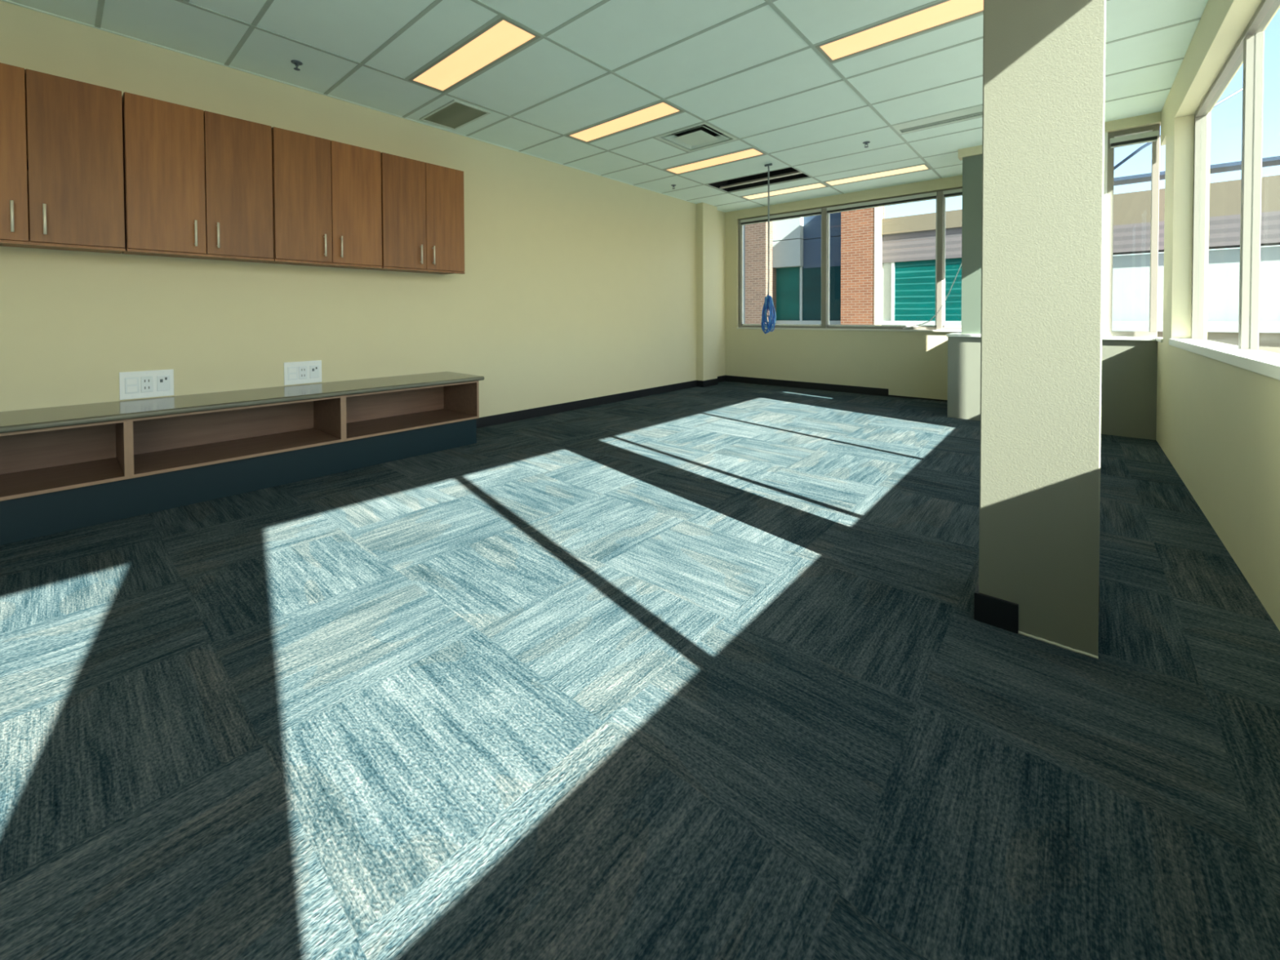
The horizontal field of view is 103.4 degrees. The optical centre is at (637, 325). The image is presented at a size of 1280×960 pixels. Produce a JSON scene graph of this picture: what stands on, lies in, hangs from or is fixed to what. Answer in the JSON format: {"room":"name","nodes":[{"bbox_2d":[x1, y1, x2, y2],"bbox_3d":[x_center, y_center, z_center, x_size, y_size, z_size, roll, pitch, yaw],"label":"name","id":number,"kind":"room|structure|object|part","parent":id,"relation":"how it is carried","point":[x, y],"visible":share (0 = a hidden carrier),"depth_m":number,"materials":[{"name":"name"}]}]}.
{"room":"empty office room","nodes":[
{"label":"empty office room","id":0,"kind":"room"},
{"bbox_2d":[0,0,724,417],"bbox_3d":[-1.925,-0.750,4.718,0.150,3.550,10.520,1,1,41],"label":"wall","id":1,"kind":"structure","parent":0,"point":[575,284],"depth_m":4.21,"materials":[{"name":"paint"}]},
{"bbox_2d":[0,62,125,253],"bbox_3d":[-3.298,-0.882,2.735,0.366,0.917,0.708,1,1,41],"label":"upper cabinet","id":2,"kind":"object","parent":1,"relation":"attached to","point":[62,182],"visible":1,"depth_m":2.73,"materials":[{"name":"brown wood"}]},
{"bbox_3d":[-3.208,-0.558,2.592,0.038,0.160,0.012,1,1,41],"label":"handle","id":3,"kind":"part","parent":2,"relation":"part of","materials":[{"name":"silver metal"}]},
{"bbox_3d":[-3.310,-0.886,2.511,0.020,0.897,0.350,1,1,41],"label":"door","id":4,"kind":"part","parent":2,"relation":"part of","materials":[{"name":"brown wood"}]},
{"bbox_3d":[-3.137,-0.560,2.674,0.038,0.160,0.012,1,1,41],"label":"handle","id":5,"kind":"part","parent":2,"relation":"part of","materials":[{"name":"silver metal"}]},
{"bbox_3d":[-3.203,-0.429,2.662,0.042,0.014,0.708,1,1,41],"label":"light rail","id":6,"kind":"part","parent":2,"relation":"part of","materials":[{"name":"brown wood"}]},
{"bbox_2d":[119,368,173,399],"bbox_3d":[-3.125,0.375,3.220,0.014,0.172,0.249,1,1,41],"label":"outlet plate","id":7,"kind":"object","parent":1,"relation":"attached to","point":[157,383],"visible":1,"depth_m":3.21,"materials":[{"name":"plastic"}]},
{"bbox_2d":[124,377,139,393],"bbox_3d":[-3.169,0.377,3.166,0.005,0.100,0.064,1,1,41],"label":"receptacle","id":8,"kind":"object","parent":7,"relation":"attached to","point":[131,384],"depth_m":3.17,"materials":[{"name":"plastic"}]},
{"bbox_2d":[140,376,153,392],"bbox_3d":[-3.124,0.376,3.217,0.006,0.100,0.056,1,1,41],"label":"receptacle","id":9,"kind":"object","parent":7,"relation":"attached to","point":[146,382],"depth_m":3.22,"materials":[{"name":"white plastic"}]},
{"bbox_2d":[121,91,274,262],"bbox_3d":[-2.830,-0.893,3.276,0.366,0.917,0.708,1,1,41],"label":"upper cabinet","id":10,"kind":"object","parent":1,"relation":"attached to","point":[198,183],"visible":0.99,"depth_m":3.14,"materials":[{"name":"brown wood"}]},
{"bbox_3d":[-2.842,-0.897,3.052,0.020,0.897,0.350,1,1,41],"label":"door","id":11,"kind":"part","parent":10,"relation":"part of","materials":[{"name":"brown wood"}]},
{"bbox_3d":[-2.740,-0.570,3.133,0.038,0.160,0.012,1,1,41],"label":"handle","id":12,"kind":"part","parent":10,"relation":"part of","materials":[{"name":"silver metal"}]},
{"bbox_3d":[-2.736,-0.441,3.203,0.042,0.014,0.708,1,1,41],"label":"light rail","id":13,"kind":"part","parent":10,"relation":"part of","materials":[{"name":"brown wood"}]},
{"bbox_3d":[-2.670,-0.571,3.215,0.038,0.160,0.012,1,1,41],"label":"handle","id":14,"kind":"part","parent":10,"relation":"part of","materials":[{"name":"silver metal"}]},
{"bbox_3d":[-2.611,-0.903,3.320,0.020,0.897,0.350,1,1,41],"label":"door","id":15,"kind":"part","parent":10,"relation":"part of","materials":[{"name":"brown wood"}]},
{"bbox_2d":[284,360,321,385],"bbox_3d":[-2.563,0.361,3.870,0.014,0.172,0.245,1,1,41],"label":"outlet plate","id":16,"kind":"object","parent":1,"relation":"attached to","point":[306,371],"visible":1,"depth_m":3.86,"materials":[{"name":"plastic"}]},
{"bbox_2d":[287,366,297,380],"bbox_3d":[-2.605,0.363,3.817,0.005,0.100,0.064,1,1,41],"label":"receptacle","id":17,"kind":"object","parent":16,"relation":"attached to","point":[292,371],"depth_m":3.81,"materials":[{"name":"plastic"}]},
{"bbox_2d":[298,365,307,379],"bbox_3d":[-2.561,0.362,3.868,0.006,0.100,0.056,1,1,41],"label":"receptacle","id":18,"kind":"object","parent":16,"relation":"attached to","point":[303,370],"depth_m":3.87,"materials":[{"name":"white plastic"}]},
{"bbox_2d":[262,126,382,269],"bbox_3d":[-2.362,-0.904,3.816,0.366,0.917,0.708,1,1,41],"label":"upper cabinet","id":19,"kind":"object","parent":1,"relation":"attached to","point":[326,193],"visible":0.94,"depth_m":3.69,"materials":[{"name":"brown wood"}]},
{"bbox_3d":[-2.375,-0.908,3.592,0.020,0.897,0.350,1,1,41],"label":"door","id":20,"kind":"part","parent":19,"relation":"part of","materials":[{"name":"brown wood"}]},
{"bbox_3d":[-2.273,-0.581,3.674,0.038,0.160,0.012,1,1,41],"label":"handle","id":21,"kind":"part","parent":19,"relation":"part of","materials":[{"name":"silver metal"}]},
{"bbox_3d":[-2.268,-0.452,3.744,0.042,0.014,0.708,1,1,41],"label":"light rail","id":22,"kind":"part","parent":19,"relation":"part of","materials":[{"name":"brown wood"}]},
{"bbox_3d":[-2.202,-0.582,3.755,0.038,0.160,0.012,1,1,41],"label":"handle","id":23,"kind":"part","parent":19,"relation":"part of","materials":[{"name":"silver metal"}]},
{"bbox_3d":[-2.143,-0.914,3.860,0.020,0.897,0.350,1,1,41],"label":"door","id":24,"kind":"part","parent":19,"relation":"part of","materials":[{"name":"brown wood"}]},
{"bbox_2d":[368,152,464,274],"bbox_3d":[-1.895,-0.916,4.357,0.366,0.917,0.708,1,1,41],"label":"upper cabinet","id":25,"kind":"object","parent":1,"relation":"attached to","point":[423,206],"visible":0.97,"depth_m":4.23,"materials":[{"name":"brown wood"}]},
{"bbox_3d":[-1.907,-0.920,4.133,0.020,0.897,0.350,1,1,41],"label":"door","id":26,"kind":"part","parent":25,"relation":"part of","materials":[{"name":"brown wood"}]},
{"bbox_3d":[-1.805,-0.592,4.214,0.038,0.160,0.012,1,1,41],"label":"handle","id":27,"kind":"part","parent":25,"relation":"part of","materials":[{"name":"silver metal"}]},
{"bbox_3d":[-1.800,-0.463,4.284,0.042,0.014,0.708,1,1,41],"label":"light rail","id":28,"kind":"part","parent":25,"relation":"part of","materials":[{"name":"brown wood"}]},
{"bbox_3d":[-1.734,-0.594,4.296,0.038,0.160,0.012,1,1,41],"label":"handle","id":29,"kind":"part","parent":25,"relation":"part of","materials":[{"name":"silver metal"}]},
{"bbox_3d":[-1.675,-0.925,4.401,0.020,0.897,0.350,1,1,41],"label":"door","id":30,"kind":"part","parent":25,"relation":"part of","materials":[{"name":"brown wood"}]},
{"bbox_2d":[475,375,725,428],"bbox_3d":[-0.108,0.935,6.620,0.137,0.100,5.020,1,1,41],"label":"baseboard","id":31,"kind":"structure","parent":1,"relation":"attached to","point":[485,421],"depth_m":6.10,"materials":[{"name":"rubber"}]},
{"bbox_2d":[0,0,1208,212],"bbox_3d":[0.025,-2.061,3.003,5.021,0.524,10.220,1,1,41],"label":"ceiling","id":32,"kind":"structure","parent":0,"point":[754,72],"depth_m":3.57,"materials":[{"name":"tile"}]},
{"bbox_2d":[290,59,302,71],"bbox_3d":[-2.336,-1.778,3.465,0.068,0.048,0.068,1,1,41],"label":"sprinkler head","id":33,"kind":"object","parent":32,"relation":"attached to","point":[296,63],"visible":1,"depth_m":3.46},
{"bbox_2d":[418,99,491,129],"bbox_3d":[-1.593,-1.843,4.395,0.600,0.056,0.340,1,1,41],"label":"ceiling vent","id":34,"kind":"object","parent":32,"relation":"in","point":[455,114],"visible":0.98,"depth_m":4.38,"materials":[{"name":"metal"}]},
{"bbox_2d":[408,17,540,93],"bbox_3d":[-1.148,-1.849,3.437,1.195,0.094,0.281,1,1,41],"label":"ceiling light","id":35,"kind":"object","parent":32,"relation":"attached to","point":[503,37],"visible":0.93,"depth_m":3.38,"materials":[{"name":"yellow"}]},
{"bbox_2d":[566,100,683,142],"bbox_3d":[-0.151,-1.873,4.589,1.195,0.094,0.281,1,1,41],"label":"ceiling light","id":36,"kind":"object","parent":32,"relation":"attached to","point":[661,109],"visible":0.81,"depth_m":4.55,"materials":[{"name":"yellow"}]},
{"bbox_2d":[654,122,737,151],"bbox_3d":[0.578,-1.896,4.966,0.586,0.126,0.586,1,1,41],"label":"ceiling vent","id":37,"kind":"object","parent":32,"relation":"in","point":[702,135],"visible":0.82,"depth_m":5.00,"materials":[{"name":"metal"}]},
{"bbox_3d":[0.578,-1.835,4.967,0.316,0.004,0.316,1,1,41],"label":"panel","id":38,"kind":"part","parent":37,"relation":"part of","materials":[{"name":"metal"}]},
{"bbox_2d":[663,147,765,174],"bbox_3d":[0.846,-1.897,5.741,1.195,0.094,0.281,1,1,41],"label":"ceiling light","id":39,"kind":"object","parent":32,"relation":"attached to","point":[750,153],"visible":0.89,"depth_m":5.71,"materials":[{"name":"yellow"}]},
{"bbox_2d":[720,170,801,188],"bbox_3d":[1.607,-1.907,6.620,1.209,0.030,0.060,1,1,41],"label":"channel","id":40,"kind":"object","parent":32,"relation":"attached to","point":[797,171],"visible":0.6,"depth_m":6.61,"materials":[{"name":"grey metal"}]},
{"bbox_2d":[760,163,776,333],"bbox_3d":[1.508,-0.878,5.846,0.166,1.957,0.108,1,1,41],"label":"hanging cable","id":41,"kind":"object","parent":32,"relation":"hanging from","point":[768,304],"visible":1,"depth_m":5.83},
{"bbox_3d":[1.511,-1.073,5.836,0.024,1.510,0.015,1,1,41],"label":"cord","id":42,"kind":"part","parent":41,"relation":"part of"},
{"bbox_2d":[740,182,828,199],"bbox_3d":[2.043,-1.926,7.124,1.195,0.094,0.281,1,1,41],"label":"ceiling light","id":43,"kind":"object","parent":32,"relation":"attached to","point":[818,185],"visible":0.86,"depth_m":7.11,"materials":[{"name":"yellow"}]},
{"bbox_2d":[862,141,870,147],"bbox_3d":[2.312,-1.825,5.108,0.068,0.048,0.068,1,1,41],"label":"sprinkler head","id":44,"kind":"object","parent":32,"relation":"attached to","point":[865,142],"visible":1,"depth_m":5.10},
{"bbox_2d":[822,164,930,186],"bbox_3d":[2.965,-1.915,6.326,1.195,0.094,0.281,1,1,41],"label":"ceiling light","id":45,"kind":"object","parent":32,"relation":"attached to","point":[924,166],"visible":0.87,"depth_m":6.30,"materials":[{"name":"yellow"}]},
{"bbox_2d":[815,0,983,62],"bbox_3d":[1.693,-1.852,2.994,1.195,0.094,0.281,1,1,41],"label":"ceiling light","id":46,"kind":"object","parent":32,"relation":"attached to","point":[944,12],"visible":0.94,"depth_m":3.08,"materials":[{"name":"yellow"}]},
{"bbox_2d":[892,105,982,134],"bbox_3d":[2.890,-1.866,4.377,1.195,0.064,0.281,1,1,41],"label":"ceiling vent","id":47,"kind":"object","parent":32,"relation":"in","point":[975,112],"visible":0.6,"depth_m":4.53,"materials":[{"name":"metal"}]},
{"bbox_3d":[2.936,-1.847,4.430,1.155,0.023,0.009,1,1,41],"label":"blade","id":48,"kind":"part","parent":47,"relation":"part of","materials":[{"name":"metal"}]},
{"bbox_2d":[0,381,1279,959],"bbox_3d":[0.018,1.106,3.075,5.370,0.120,10.520,1,1,41],"label":"floor","id":49,"kind":"structure","parent":0,"point":[708,673],"depth_m":1.38,"materials":[{"name":"carpet"}]},
{"bbox_2d":[0,419,129,545],"bbox_3d":[-3.343,0.791,2.542,0.580,0.555,1.070,1,1,41],"label":"base cabinet","id":50,"kind":"object","parent":49,"relation":"on","point":[64,478],"visible":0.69,"depth_m":2.74,"materials":[{"name":"laminate"}]},
{"bbox_2d":[0,457,124,497],"bbox_3d":[-3.343,0.834,2.543,0.578,0.018,1.070,1,1,41],"label":"shelf","id":51,"kind":"object","parent":50,"relation":"attached to","point":[71,475],"depth_m":2.74,"materials":[{"name":"laminate"}]},
{"bbox_2d":[0,371,484,433],"bbox_3d":[-2.623,0.480,3.333,0.628,0.033,3.252,1,1,41],"label":"countertop","id":52,"kind":"structure","parent":50,"relation":"on","point":[82,414],"depth_m":3.12,"materials":[{"name":"stone"}]},
{"bbox_2d":[128,395,343,517],"bbox_3d":[-2.643,0.774,3.351,0.580,0.555,1.070,1,1,41],"label":"base cabinet","id":53,"kind":"object","parent":49,"relation":"on","point":[175,460],"visible":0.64,"depth_m":3.30,"materials":[{"name":"laminate"}]},
{"bbox_2d":[133,427,340,474],"bbox_3d":[-2.643,0.818,3.352,0.578,0.018,1.070,1,1,41],"label":"shelf","id":54,"kind":"object","parent":53,"relation":"attached to","point":[198,455],"depth_m":3.29,"materials":[{"name":"laminate"}]},
{"bbox_2d":[341,380,479,471],"bbox_3d":[-1.942,0.757,4.160,0.580,0.555,1.070,1,1,41],"label":"base cabinet","id":55,"kind":"object","parent":49,"relation":"on","point":[381,427],"visible":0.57,"depth_m":4.18,"materials":[{"name":"laminate"}]},
{"bbox_2d":[346,408,475,438],"bbox_3d":[-1.943,0.801,4.161,0.578,0.018,1.070,1,1,41],"label":"shelf","id":56,"kind":"object","parent":55,"relation":"attached to","point":[382,425],"depth_m":4.15,"materials":[{"name":"laminate"}]},
{"bbox_2d":[973,0,1106,659],"bbox_3d":[1.458,-0.362,1.825,0.344,2.851,0.364,1,1,41],"label":"support column","id":57,"kind":"structure","parent":49,"relation":"on","point":[1044,60],"depth_m":1.70,"materials":[{"name":"paint"}]},
{"bbox_3d":[1.463,1.012,1.849,0.344,0.100,0.364,1,1,41],"label":"baseboard","id":58,"kind":"part","parent":57,"relation":"part of","materials":[{"name":"rubber"}]},
{"bbox_2d":[696,202,717,380],"bbox_3d":[1.096,-0.469,8.002,0.125,2.850,0.410,1,1,41],"label":"wall","id":59,"kind":"structure","parent":0,"point":[706,214],"depth_m":7.89,"materials":[{"name":"paint"}]},
{"bbox_2d":[724,174,962,399],"bbox_3d":[2.837,-0.816,7.454,3.770,3.550,0.150,1,1,41],"label":"wall","id":60,"kind":"structure","parent":0,"point":[904,363],"depth_m":7.34,"materials":[{"name":"paint"}]},
{"bbox_2d":[725,375,947,401],"bbox_3d":[2.784,0.910,7.429,3.428,0.100,0.012,1,1,41],"label":"baseboard","id":61,"kind":"structure","parent":60,"relation":"attached to","point":[837,388],"depth_m":7.51,"materials":[{"name":"rubber"}]},
{"bbox_2d":[737,327,961,332],"bbox_3d":[2.881,0.060,7.364,3.210,0.024,0.075,1,1,41],"label":"trim","id":62,"kind":"structure","parent":60,"relation":"attached to","point":[829,329],"depth_m":7.08,"materials":[{"name":"paint"}]},
{"bbox_2d":[738,186,962,329],"bbox_3d":[2.963,-0.841,7.321,3.365,1.798,0.105,1,1,41],"label":"window","id":63,"kind":"structure","parent":60,"relation":"in","point":[940,201],"depth_m":7.34,"materials":[{"name":"white paint"}]},
{"bbox_2d":[740,208,822,225],"bbox_3d":[2.209,-1.684,7.901,1.340,0.086,0.032,1,1,41],"label":"window blind","id":64,"kind":"object","parent":63,"relation":"attached to","point":[817,211],"visible":1,"depth_m":7.84,"materials":[{"name":"beige fabric"}]},
{"bbox_3d":[2.209,-1.647,7.902,1.328,0.012,0.026,1,1,41],"label":"rail","id":65,"kind":"part","parent":64,"relation":"part of","materials":[{"name":"beige metal"}]},
{"bbox_2d":[826,191,937,213],"bbox_3d":[3.309,-1.671,6.949,1.410,0.086,0.032,1,1,41],"label":"window blind","id":66,"kind":"object","parent":63,"relation":"attached to","point":[931,196],"visible":1,"depth_m":6.89,"materials":[{"name":"beige fabric"}]},
{"bbox_2d":[902,263,961,328],"bbox_3d":[3.773,-0.797,6.449,0.727,1.700,0.100,1,1,42],"label":"blind cord","id":67,"kind":"object","parent":63,"relation":"hanging from","point":[961,264],"visible":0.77,"depth_m":6.34,"materials":[{"name":"white fabric"}]},
{"bbox_2d":[942,188,962,198],"bbox_3d":[4.029,-1.663,6.326,0.355,0.086,0.032,1,1,41],"label":"window blind","id":68,"kind":"object","parent":63,"relation":"attached to","point":[953,193],"visible":0.59,"depth_m":6.36,"materials":[{"name":"beige fabric"}]},
{"bbox_3d":[4.030,-1.626,6.327,0.343,0.012,0.026,1,1,41],"label":"rail","id":69,"kind":"part","parent":68,"relation":"part of","materials":[{"name":"beige metal"}]},
{"bbox_2d":[947,111,1160,439],"bbox_3d":[4.036,-0.776,4.889,1.760,3.550,0.140,1,1,41],"label":"wall","id":70,"kind":"structure","parent":0,"point":[1129,369],"depth_m":4.65,"materials":[{"name":"paint"}]},
{"bbox_2d":[946,331,1156,341],"bbox_3d":[4.293,0.105,5.345,1.592,0.030,1.133,1,1,41],"label":"trim","id":71,"kind":"structure","parent":70,"relation":"attached to","point":[956,334],"depth_m":4.58,"materials":[{"name":"white paint"}]},
{"bbox_2d":[1105,123,1159,337],"bbox_3d":[4.109,-0.834,4.835,1.220,1.863,0.085,1,1,41],"label":"window","id":72,"kind":"structure","parent":70,"relation":"in","point":[1155,144],"depth_m":4.49,"materials":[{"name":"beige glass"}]},
{"bbox_2d":[1110,130,1159,148],"bbox_3d":[4.419,-1.653,4.503,0.310,0.086,0.032,1,1,41],"label":"window blind","id":73,"kind":"object","parent":72,"relation":"attached to","point":[1151,136],"visible":1,"depth_m":4.49,"materials":[{"name":"beige fabric"}]},
{"bbox_3d":[4.419,-1.616,4.503,0.298,0.012,0.026,1,1,41],"label":"rail","id":74,"kind":"part","parent":73,"relation":"part of","materials":[{"name":"beige metal"}]},
{"bbox_2d":[1155,0,1279,631],"bbox_3d":[1.626,-0.697,0.898,0.180,3.550,9.090,1,1,41],"label":"wall","id":75,"kind":"structure","parent":0,"point":[1218,423],"depth_m":2.77,"materials":[{"name":"paint"}]},
{"bbox_2d":[1155,337,1279,380],"bbox_3d":[1.654,0.181,1.012,0.112,0.050,8.870,1,1,41],"label":"trim","id":76,"kind":"structure","parent":75,"relation":"attached to","point":[1268,366],"depth_m":2.31,"materials":[{"name":"white paint"}]},
{"bbox_2d":[1191,0,1279,357],"bbox_3d":[2.266,-0.652,1.578,0.060,1.692,5.577,1,1,41],"label":"window","id":77,"kind":"structure","parent":75,"relation":"in","point":[1249,49],"depth_m":2.59,"materials":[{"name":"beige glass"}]},
{"label":"outside","id":78,"kind":"structure","parent":0,"visible":0},
{"bbox_3d":[10.749,1.281,11.635,70.000,0.150,90.000,1,1,41],"label":"ground","id":79,"kind":"structure","parent":78,"visible":0},
{"bbox_2d":[743,87,1279,353],"bbox_3d":[7.274,-1.979,12.918,21.046,6.350,1.423,1,1,38],"label":"office building","id":80,"kind":"structure","parent":79,"relation":"on","point":[882,271],"depth_m":12.79,"materials":[{"name":"brick"}]},
{"bbox_3d":[4.580,-3.464,15.188,0.860,3.440,0.550,1,1,41],"label":"white panel","id":81,"kind":"part","parent":80,"relation":"part of","materials":[{"name":"white metal"}]},
{"bbox_3d":[5.483,-2.726,14.575,1.320,2.100,0.320,1,1,41],"label":"blue panel","id":82,"kind":"part","parent":80,"relation":"part of","materials":[{"name":"blue glass"}]},
{"bbox_3d":[8.142,-2.015,12.202,4.140,0.740,0.250,1,1,41],"label":"ribbed panel","id":83,"kind":"part","parent":80,"relation":"part of","materials":[{"name":"white metal"}]},
{"bbox_3d":[12.812,-1.814,8.859,7.300,0.580,0.600,1,1,41],"label":"ribbed panel","id":84,"kind":"part","parent":80,"relation":"part of","materials":[{"name":"grey metal"}]}
]}

